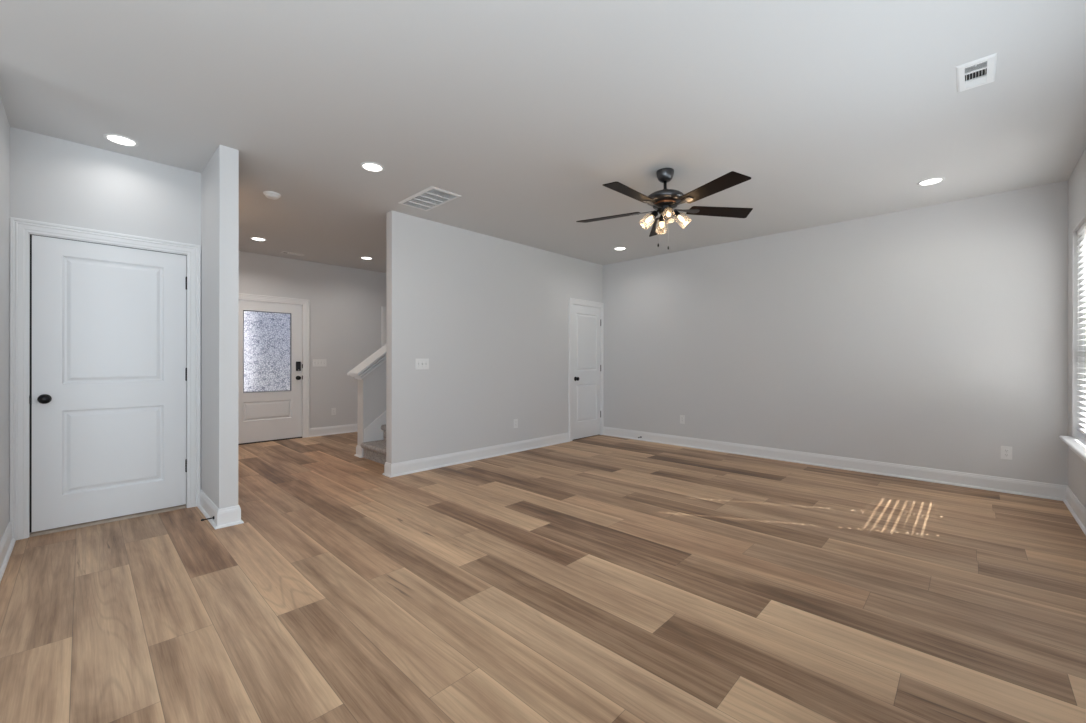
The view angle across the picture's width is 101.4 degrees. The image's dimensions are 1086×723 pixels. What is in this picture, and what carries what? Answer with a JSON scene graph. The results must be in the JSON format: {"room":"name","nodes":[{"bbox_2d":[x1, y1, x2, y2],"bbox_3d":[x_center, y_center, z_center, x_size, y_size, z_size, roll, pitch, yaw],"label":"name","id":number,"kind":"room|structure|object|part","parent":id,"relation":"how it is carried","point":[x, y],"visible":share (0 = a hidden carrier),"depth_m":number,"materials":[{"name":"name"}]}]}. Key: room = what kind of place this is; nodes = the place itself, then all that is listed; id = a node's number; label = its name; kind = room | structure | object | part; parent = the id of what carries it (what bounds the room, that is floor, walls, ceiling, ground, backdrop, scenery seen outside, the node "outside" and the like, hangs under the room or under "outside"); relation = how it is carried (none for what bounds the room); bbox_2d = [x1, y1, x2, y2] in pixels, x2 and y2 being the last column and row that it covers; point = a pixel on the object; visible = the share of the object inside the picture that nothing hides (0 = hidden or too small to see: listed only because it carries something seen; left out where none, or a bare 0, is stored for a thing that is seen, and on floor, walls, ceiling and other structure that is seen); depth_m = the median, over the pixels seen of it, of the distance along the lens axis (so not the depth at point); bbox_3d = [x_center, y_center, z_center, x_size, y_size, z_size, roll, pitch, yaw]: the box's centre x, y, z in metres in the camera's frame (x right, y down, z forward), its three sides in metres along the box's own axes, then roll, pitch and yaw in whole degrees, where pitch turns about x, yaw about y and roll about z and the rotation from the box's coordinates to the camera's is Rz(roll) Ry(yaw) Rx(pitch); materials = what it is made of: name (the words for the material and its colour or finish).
{"room":"empty living room","nodes":[
{"label":"empty living room","id":0,"kind":"room"},
{"bbox_2d":[0,96,9,540],"bbox_3d":[-3.262,-0.177,2.604,1.071,2.740,0.115,0,0,44],"label":"wall","id":1,"kind":"structure","parent":0,"point":[4,124],"depth_m":2.74,"materials":[{"name":"paint"}]},
{"bbox_2d":[0,522,15,582],"bbox_3d":[-3.164,1.127,2.609,0.936,0.132,0.029,0,0,44],"label":"baseboard","id":2,"kind":"structure","parent":1,"relation":"attached to","point":[7,542],"depth_m":2.68,"materials":[{"name":"white paint"}]},
{"bbox_2d":[10,127,200,244],"bbox_3d":[-3.253,-0.177,3.301,0.115,2.740,1.130,0,0,44],"label":"wall","id":3,"kind":"structure","parent":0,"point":[54,180],"depth_m":3.24,"materials":[{"name":"paint"}]},
{"bbox_2d":[9,217,200,539],"bbox_3d":[-3.193,0.123,3.320,0.176,2.139,1.009,0,0,44],"label":"door","id":4,"kind":"structure","parent":3,"relation":"attached to","point":[105,425],"depth_m":3.25,"materials":[{"name":"white paint"}]},
{"bbox_3d":[-3.392,0.264,3.023,0.052,0.059,0.059,0,0,44],"label":"knob","id":5,"kind":"part","parent":4,"relation":"part of","materials":[{"name":"black metal"}]},
{"bbox_2d":[201,145,238,508],"bbox_3d":[-2.569,-0.176,3.505,0.817,2.740,0.115,0,0,44],"label":"wall","id":6,"kind":"structure","parent":0,"point":[220,176],"depth_m":3.25,"materials":[{"name":"paint"}]},
{"bbox_2d":[197,490,243,528],"bbox_3d":[-2.559,1.127,3.495,0.846,0.132,0.173,0,0,44],"label":"baseboard","id":7,"kind":"structure","parent":6,"relation":"attached to","point":[228,516],"depth_m":3.24,"materials":[{"name":"white paint"}]},
{"bbox_3d":[-2.559,1.184,3.495,0.846,0.019,0.173,0,0,44],"label":"shoe molding","id":8,"kind":"part","parent":7,"relation":"part of","materials":[{"name":"white paint"}]},
{"bbox_2d":[239,251,385,427],"bbox_3d":[-4.972,-0.179,5.663,0.140,2.740,10.448,0,0,44],"label":"wall","id":9,"kind":"structure","parent":0,"point":[346,303],"depth_m":7.18,"materials":[{"name":"paint"}]},
{"bbox_2d":[238,293,309,444],"bbox_3d":[-4.063,0.121,6.565,0.176,2.141,1.113,0,0,44],"label":"door","id":10,"kind":"structure","parent":9,"relation":"in","point":[274,332],"depth_m":6.60,"materials":[{"name":"white paint"}]},
{"bbox_3d":[-4.059,-0.130,6.556,0.006,1.160,0.602,0,0,44],"label":"glass pane","id":11,"kind":"part","parent":10,"relation":"part of","materials":[{"name":"glass"}]},
{"bbox_2d":[313,359,325,366],"bbox_3d":[-3.538,0.038,7.036,0.018,0.111,0.180,0,0,44],"label":"light switch","id":12,"kind":"object","parent":9,"relation":"attached to","point":[316,362],"visible":1,"depth_m":7.03,"materials":[{"name":"white plastic"}]},
{"bbox_2d":[331,408,335,414],"bbox_3d":[-3.389,0.826,7.199,0.008,0.118,0.072,0,0,44],"label":"wall outlet","id":13,"kind":"object","parent":9,"relation":"attached to","point":[333,410],"visible":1,"depth_m":7.20,"materials":[{"name":"white plastic"}]},
{"bbox_2d":[310,424,357,436],"bbox_3d":[-3.228,1.127,7.351,0.029,0.132,1.179,0,0,44],"label":"baseboard","id":14,"kind":"structure","parent":9,"relation":"attached to","point":[321,431],"depth_m":7.19,"materials":[{"name":"white paint"}]},
{"bbox_3d":[-3.223,1.183,7.346,0.016,0.019,1.179,0,0,44],"label":"shoe molding","id":15,"kind":"part","parent":14,"relation":"part of","materials":[{"name":"white paint"}]},
{"bbox_2d":[382,306,385,346],"bbox_3d":[-2.493,-0.081,8.195,0.132,1.734,1.049,0,0,44],"label":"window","id":16,"kind":"structure","parent":9,"relation":"in","point":[383,307],"depth_m":7.79,"materials":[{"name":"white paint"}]},
{"bbox_2d":[358,361,385,456],"bbox_3d":[-1.522,-0.098,6.296,0.153,2.585,2.150,0,0,44],"label":"wall","id":17,"kind":"structure","parent":0,"point":[372,388],"depth_m":5.56,"materials":[{"name":"paint"}]},
{"bbox_2d":[354,445,362,457],"bbox_3d":[-1.543,1.129,6.296,0.182,0.132,2.179,0,0,44],"label":"baseboard","id":18,"kind":"structure","parent":17,"relation":"attached to","point":[359,451],"depth_m":5.50,"materials":[{"name":"white paint"}]},
{"bbox_2d":[347,344,385,379],"bbox_3d":[-1.556,-0.629,6.260,0.305,1.742,2.250,0,0,44],"label":"handrail cap","id":19,"kind":"object","parent":17,"relation":"attached to","point":[376,359],"visible":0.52,"depth_m":5.54,"materials":[{"name":"white paint"}]},
{"bbox_3d":[-1.542,-0.633,6.275,0.245,1.673,2.210,0,0,44],"label":"cove molding","id":20,"kind":"part","parent":19,"relation":"part of","materials":[{"name":"white paint"}]},
{"bbox_3d":[-1.533,-0.591,6.284,0.201,1.666,2.185,0,0,44],"label":"bed molding","id":21,"kind":"part","parent":19,"relation":"part of","materials":[{"name":"white paint"}]},
{"bbox_2d":[386,211,602,463],"bbox_3d":[-0.334,-0.174,5.922,0.115,2.740,3.636,0,0,44],"label":"wall partition","id":22,"kind":"structure","parent":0,"point":[489,315],"depth_m":5.29,"materials":[{"name":"paint"}]},
{"bbox_2d":[415,359,428,368],"bbox_3d":[-1.305,0.037,4.820,0.018,0.117,0.165,0,0,44],"label":"light switch","id":23,"kind":"object","parent":22,"relation":"attached to","point":[419,363],"visible":1,"depth_m":4.82,"materials":[{"name":"white plastic"}]},
{"bbox_2d":[382,432,569,477],"bbox_3d":[-0.639,1.129,5.606,0.173,0.132,2.817,0,0,44],"label":"baseboard","id":24,"kind":"structure","parent":22,"relation":"attached to","point":[423,464],"depth_m":5.25,"materials":[{"name":"white paint"}]},
{"bbox_2d":[514,419,517,427],"bbox_3d":[-0.353,0.824,5.814,0.008,0.118,0.072,0,0,44],"label":"wall outlet","id":25,"kind":"object","parent":22,"relation":"attached to","point":[515,420],"visible":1,"depth_m":5.81,"materials":[{"name":"white plastic"}]},
{"bbox_2d":[568,298,603,440],"bbox_3d":[0.656,0.133,6.904,0.176,2.127,0.845,0,0,44],"label":"door","id":26,"kind":"structure","parent":22,"relation":"in","point":[586,318],"depth_m":6.89,"materials":[{"name":"white paint"}]},
{"bbox_2d":[0,432,1085,722],"bbox_3d":[-1.980,1.254,2.875,8.320,0.120,10.590,0,0,44],"label":"floor","id":27,"kind":"structure","parent":0,"point":[598,578],"depth_m":2.19,"materials":[{"name":"wood"}]},
{"bbox_2d":[361,411,385,464],"bbox_3d":[-1.240,0.382,5.772,0.980,1.625,1.863,0,0,44],"label":"carpeted staircase","id":28,"kind":"structure","parent":27,"relation":"on","point":[374,444],"depth_m":5.48,"materials":[{"name":"grey carpet"}]},
{"bbox_2d":[0,0,1085,272],"bbox_3d":[-1.977,-1.606,2.875,8.320,0.120,10.590,0,0,44],"label":"ceiling","id":29,"kind":"structure","parent":0,"point":[834,111],"depth_m":2.68,"materials":[{"name":"paint"}]},
{"bbox_2d":[103,133,138,146],"bbox_3d":[-2.956,-1.544,3.116,0.184,0.006,0.184,0,0,44],"label":"recessed light","id":30,"kind":"object","parent":29,"relation":"in","point":[115,138],"visible":1,"depth_m":3.11,"materials":[{"name":"white glass"}]},
{"bbox_2d":[250,237,266,240],"bbox_3d":[-3.618,-1.544,5.655,0.184,0.006,0.184,0,0,44],"label":"recessed light","id":31,"kind":"object","parent":29,"relation":"in","point":[252,238],"visible":1,"depth_m":5.66,"materials":[{"name":"white plastic"}]},
{"bbox_2d":[263,191,280,199],"bbox_3d":[-2.510,-1.524,4.119,0.138,0.046,0.138,0,0,44],"label":"smoke detector","id":32,"kind":"object","parent":29,"relation":"attached to","point":[269,194],"visible":1,"depth_m":4.08,"materials":[{"name":"white plastic"}]},
{"bbox_2d":[280,251,303,255],"bbox_3d":[-3.619,-1.544,6.431,0.124,0.012,0.290,0,0,44],"label":"ceiling vent","id":33,"kind":"object","parent":29,"relation":"in","point":[284,252],"visible":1,"depth_m":6.41,"materials":[{"name":"white metal"}]},
{"bbox_2d":[360,162,384,171],"bbox_3d":[-1.359,-1.542,3.546,0.184,0.006,0.184,0,0,44],"label":"recessed light","id":34,"kind":"object","parent":29,"relation":"in","point":[369,166],"visible":1,"depth_m":3.54,"materials":[{"name":"white"}]},
{"bbox_2d":[398,186,460,210],"bbox_3d":[-1.090,-1.539,4.258,0.604,0.012,0.324,0,0,44],"label":"ceiling vent","id":35,"kind":"object","parent":29,"relation":"in","point":[431,197],"visible":1,"depth_m":4.23,"materials":[{"name":"white metal"}]},
{"bbox_2d":[613,247,626,249],"bbox_3d":[1.063,-1.540,6.116,0.184,0.006,0.184,0,0,44],"label":"recessed light","id":36,"kind":"object","parent":29,"relation":"in","point":[615,248],"visible":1,"depth_m":6.10,"materials":[{"name":"white plastic"}]},
{"bbox_2d":[576,168,752,249],"bbox_3d":[0.941,-1.223,3.642,1.404,0.640,1.458,0,0,26],"label":"ceiling fan","id":37,"kind":"object","parent":29,"relation":"hanging from","point":[664,201],"visible":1,"depth_m":3.54,"materials":[{"name":"black wood"}]},
{"bbox_3d":[0.571,-1.237,3.847,0.555,0.006,0.158,0,11,28],"label":"blade","id":38,"kind":"part","parent":37,"relation":"part of","materials":[{"name":"brown wood"}]},
{"bbox_3d":[0.654,-1.237,3.286,0.555,0.006,0.158,0,11,-44],"label":"blade","id":39,"kind":"part","parent":37,"relation":"part of","materials":[{"name":"black paint"}]},
{"bbox_2d":[639,210,658,229],"bbox_3d":[0.866,-1.159,3.630,0.154,0.175,0.140,0,0,44],"label":"shade","id":40,"kind":"object","parent":37,"relation":"attached to","point":[654,214],"depth_m":3.61,"materials":[{"name":"clear glass"}]},
{"bbox_3d":[1.079,-1.237,4.099,0.158,0.006,0.555,-11,-2,9],"label":"blade","id":41,"kind":"part","parent":37,"relation":"part of","materials":[{"name":"brown wood"}]},
{"bbox_2d":[655,215,667,233],"bbox_3d":[1.005,-1.159,3.756,0.140,0.175,0.154,0,0,44],"label":"shade","id":42,"kind":"object","parent":37,"relation":"attached to","point":[662,224],"depth_m":3.75,"materials":[{"name":"clear glass"}]},
{"bbox_2d":[662,207,675,223],"bbox_3d":[0.992,-1.159,3.491,0.140,0.175,0.154,0,0,44],"label":"shade","id":43,"kind":"object","parent":37,"relation":"attached to","point":[667,211],"depth_m":3.48,"materials":[{"name":"clear glass"}]},
{"bbox_2d":[674,210,690,228],"bbox_3d":[1.130,-1.159,3.617,0.154,0.175,0.140,0,0,44],"label":"shade","id":44,"kind":"object","parent":37,"relation":"attached to","point":[677,213],"depth_m":3.60,"materials":[{"name":"clear glass"}]},
{"bbox_3d":[1.213,-1.237,3.191,0.158,0.006,0.555,12,-5,-26],"label":"blade","id":45,"kind":"part","parent":37,"relation":"part of","materials":[{"name":"black paint"}]},
{"bbox_3d":[1.475,-1.236,3.694,0.555,0.006,0.158,0,-11,-8],"label":"blade","id":46,"kind":"part","parent":37,"relation":"part of","materials":[{"name":"black paint"}]},
{"bbox_2d":[917,177,944,185],"bbox_3d":[3.337,-1.538,3.820,0.184,0.006,0.184,0,0,44],"label":"recessed light","id":47,"kind":"object","parent":29,"relation":"in","point":[935,180],"visible":1,"depth_m":3.81,"materials":[{"name":"white"}]},
{"bbox_2d":[956,53,996,91],"bbox_3d":[2.328,-1.534,2.388,0.152,0.016,0.308,0,0,44],"label":"ceiling vent","id":48,"kind":"object","parent":29,"relation":"in","point":[981,71],"visible":1,"depth_m":2.38,"materials":[{"name":"white metal"}]},
{"bbox_2d":[603,181,1067,485],"bbox_3d":[1.648,-0.172,6.634,8.320,2.740,0.142,0,0,44],"label":"wall","id":49,"kind":"structure","parent":0,"point":[932,336],"depth_m":4.73,"materials":[{"name":"paint"}]},
{"bbox_2d":[680,415,684,423],"bbox_3d":[1.958,0.826,6.231,0.072,0.118,0.008,0,0,44],"label":"wall outlet","id":50,"kind":"object","parent":49,"relation":"attached to","point":[682,417],"visible":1,"depth_m":6.23,"materials":[{"name":"white plastic"}]},
{"bbox_2d":[602,427,1066,500],"bbox_3d":[2.724,1.133,5.476,4.869,0.132,0.029,0,0,44],"label":"baseboard","id":51,"kind":"structure","parent":49,"relation":"attached to","point":[977,481],"depth_m":4.74,"materials":[{"name":"white paint"}]},
{"bbox_2d":[1001,446,1011,459],"bbox_3d":[4.223,0.840,4.046,0.072,0.118,0.008,0,0,44],"label":"wall outlet","id":52,"kind":"object","parent":49,"relation":"attached to","point":[1006,452],"visible":1,"depth_m":4.04,"materials":[{"name":"white plastic"}]},
{"bbox_2d":[1068,148,1085,508],"bbox_3d":[0.913,-0.173,-0.014,0.146,2.740,10.448,0,0,44],"label":"wall","id":53,"kind":"structure","parent":0,"point":[1077,180],"depth_m":3.60,"materials":[{"name":"paint"}]},
{"bbox_2d":[1059,436,1085,461],"bbox_3d":[3.913,0.674,3.200,0.137,0.101,1.270,0,0,44],"label":"window sill","id":54,"kind":"structure","parent":53,"relation":"attached to","point":[1077,445],"depth_m":3.34,"materials":[{"name":"white paint"}]},
{"bbox_2d":[1063,486,1085,534],"bbox_3d":[2.099,1.132,1.342,0.029,0.132,6.848,0,0,44],"label":"baseboard","id":55,"kind":"structure","parent":53,"relation":"attached to","point":[1078,511],"depth_m":3.40,"materials":[{"name":"white paint"}]},
{"bbox_2d":[1077,221,1085,434],"bbox_3d":[3.946,-0.244,3.169,0.054,1.608,1.136,0,0,44],"label":"window blinds","id":56,"kind":"object","parent":53,"relation":"attached to","point":[1082,231],"visible":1,"depth_m":3.50,"materials":[{"name":"white plastic"}]},
{"bbox_3d":[4.288,-0.227,3.523,0.054,1.545,0.006,0,0,44],"label":"ladder cord","id":57,"kind":"part","parent":56,"relation":"part of","materials":[{"name":"white fabric"}]},
{"bbox_3d":[3.945,0.551,3.169,0.050,0.018,1.136,0,0,44],"label":"rail","id":58,"kind":"part","parent":56,"relation":"part of","materials":[{"name":"white plastic"}]}
]}

